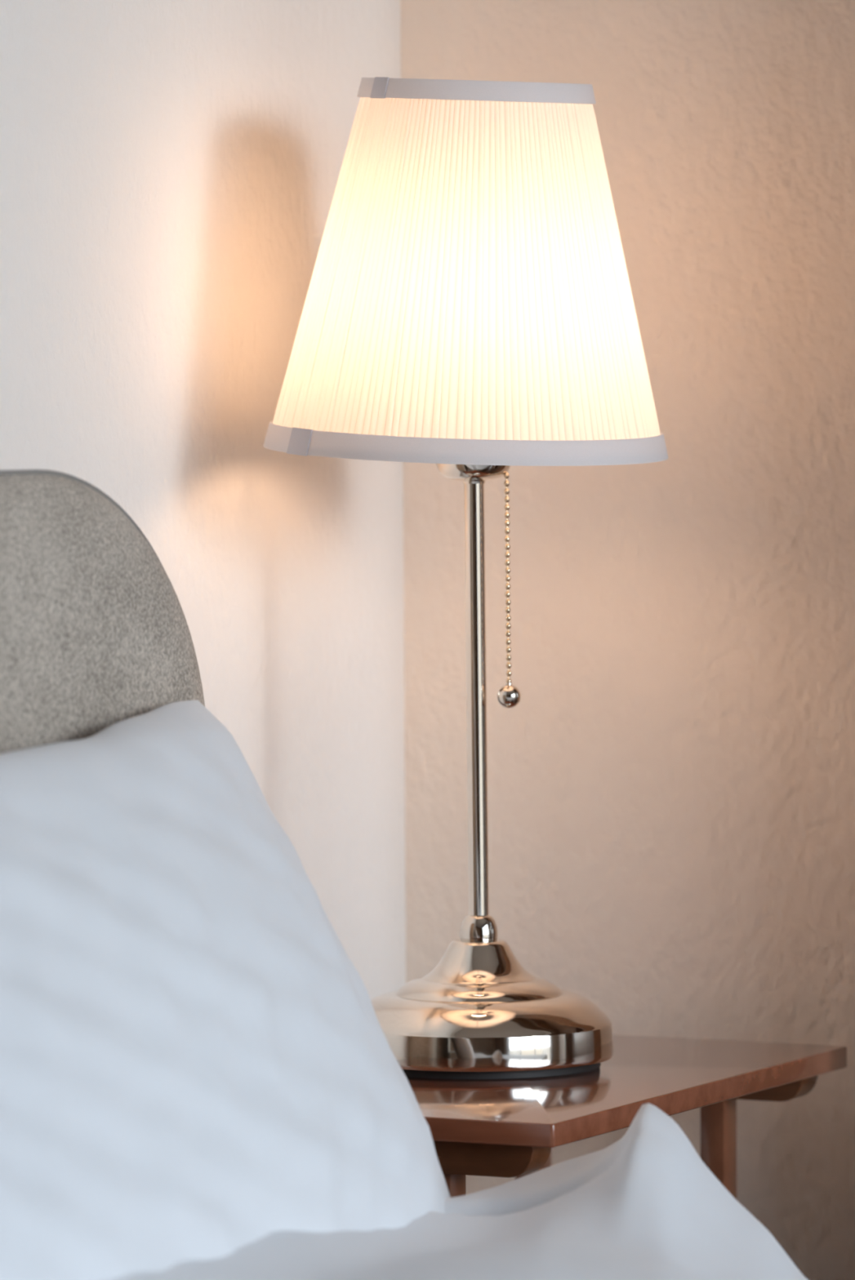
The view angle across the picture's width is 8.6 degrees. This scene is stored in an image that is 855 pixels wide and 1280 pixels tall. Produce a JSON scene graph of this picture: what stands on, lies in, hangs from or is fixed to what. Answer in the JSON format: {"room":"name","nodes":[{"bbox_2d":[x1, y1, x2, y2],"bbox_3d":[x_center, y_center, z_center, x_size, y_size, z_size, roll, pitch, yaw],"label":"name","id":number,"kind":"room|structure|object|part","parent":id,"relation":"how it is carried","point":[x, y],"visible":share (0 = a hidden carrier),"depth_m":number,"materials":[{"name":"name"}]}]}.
{"room":"bedroom","nodes":[
{"label":"bedroom","id":0,"kind":"room"},
{"bbox_2d":[0,0,405,999],"bbox_3d":[-0.935,-0.347,1.461,0.121,2.550,4.540,1,2,24],"label":"wall","id":1,"kind":"structure","parent":0,"point":[170,170],"depth_m":3.19,"materials":[{"name":"white paint"}]},
{"bbox_2d":[400,0,854,1279],"bbox_3d":[1.390,-0.413,2.852,3.020,2.550,0.120,1,2,24],"label":"wall","id":2,"kind":"structure","parent":0,"point":[671,774],"depth_m":3.34,"materials":[{"name":"paint"}]},
{"bbox_3d":[0.455,0.993,0.906,3.140,0.100,4.540,1,2,24],"label":"floor","id":3,"kind":"structure","parent":0,"visible":0},
{"bbox_2d":[0,469,204,753],"bbox_3d":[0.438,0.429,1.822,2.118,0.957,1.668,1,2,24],"label":"headboard","id":4,"kind":"object","parent":3,"relation":"on","point":[95,633],"visible":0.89,"depth_m":2.80,"materials":[{"name":"grey fabric"}]},
{"bbox_3d":[0.490,0.511,1.848,1.973,0.186,1.488,1,2,24],"label":"mattress","id":5,"kind":"object","parent":4,"relation":"on","visible":0},
{"bbox_2d":[0,699,450,1279],"bbox_3d":[-0.168,0.215,2.546,0.183,0.342,0.692,1,2,24],"label":"pillow","id":6,"kind":"object","parent":5,"relation":"on","point":[196,1064],"visible":0.91,"depth_m":2.60,"materials":[{"name":"white fabric"}]},
{"bbox_2d":[113,1102,808,1279],"bbox_3d":[0.462,0.418,1.837,1.916,0.301,1.570,1,2,24],"label":"duvet","id":7,"kind":"object","parent":5,"relation":"on","point":[645,1205],"visible":0.92,"depth_m":2.70,"materials":[{"name":"white fabric"}]},
{"bbox_2d":[407,1035,846,1199],"bbox_3d":[0.054,0.549,3.139,0.225,0.620,0.395,1,2,27],"label":"side table","id":8,"kind":"object","parent":3,"relation":"on","point":[495,1128],"visible":0.57,"depth_m":3.06,"materials":[{"name":"brown wood"}]},
{"bbox_3d":[0.011,0.570,2.965,0.016,0.590,0.019,1,2,27],"label":"leg","id":9,"kind":"part","parent":8,"relation":"part of","materials":[{"name":"brown wood"}]},
{"bbox_2d":[263,76,667,1080],"bbox_3d":[0.022,-0.038,3.149,0.225,0.551,0.224,-1,2,-21],"label":"table lamp","id":10,"kind":"object","parent":8,"relation":"on","point":[468,311],"visible":0.98,"depth_m":3.07,"materials":[{"name":"white fabric"}]},
{"bbox_3d":[0.021,-0.111,3.146,0.225,0.028,0.224,0,2,0],"label":"trim","id":11,"kind":"part","parent":10,"relation":"part of","materials":[{"name":"fabric"}]},
{"bbox_3d":[0.021,-0.205,3.142,0.218,0.208,0.218,0,2,0],"label":"lamp shade","id":12,"kind":"part","parent":10,"relation":"part of","materials":[{"name":"fabric"}]},
{"bbox_3d":[0.027,-0.303,3.128,0.132,0.019,0.132,0,2,0],"label":"trim","id":13,"kind":"part","parent":10,"relation":"part of","materials":[{"name":"fabric"}]},
{"bbox_3d":[0.044,-0.034,3.143,0.004,0.118,0.003,0,2,0],"label":"pull chain","id":14,"kind":"part","parent":10,"relation":"part of","materials":[{"name":"silver metal"}]},
{"bbox_3d":[-0.026,0.267,2.969,0.190,0.018,0.022,1,2,27],"label":"rail","id":15,"kind":"part","parent":8,"relation":"part of","materials":[{"name":"brown wood"}]},
{"bbox_3d":[0.063,0.556,3.335,0.016,0.590,0.019,1,2,27],"label":"leg","id":16,"kind":"part","parent":8,"relation":"part of","materials":[{"name":"brown wood"}]},
{"bbox_3d":[0.169,0.557,3.282,0.016,0.590,0.019,1,2,27],"label":"leg","id":17,"kind":"part","parent":8,"relation":"part of","materials":[{"name":"brown wood"}]},
{"bbox_3d":[0.134,0.254,3.289,0.190,0.018,0.023,1,2,27],"label":"rail","id":18,"kind":"part","parent":8,"relation":"part of","materials":[{"name":"brown wood"}]}
]}

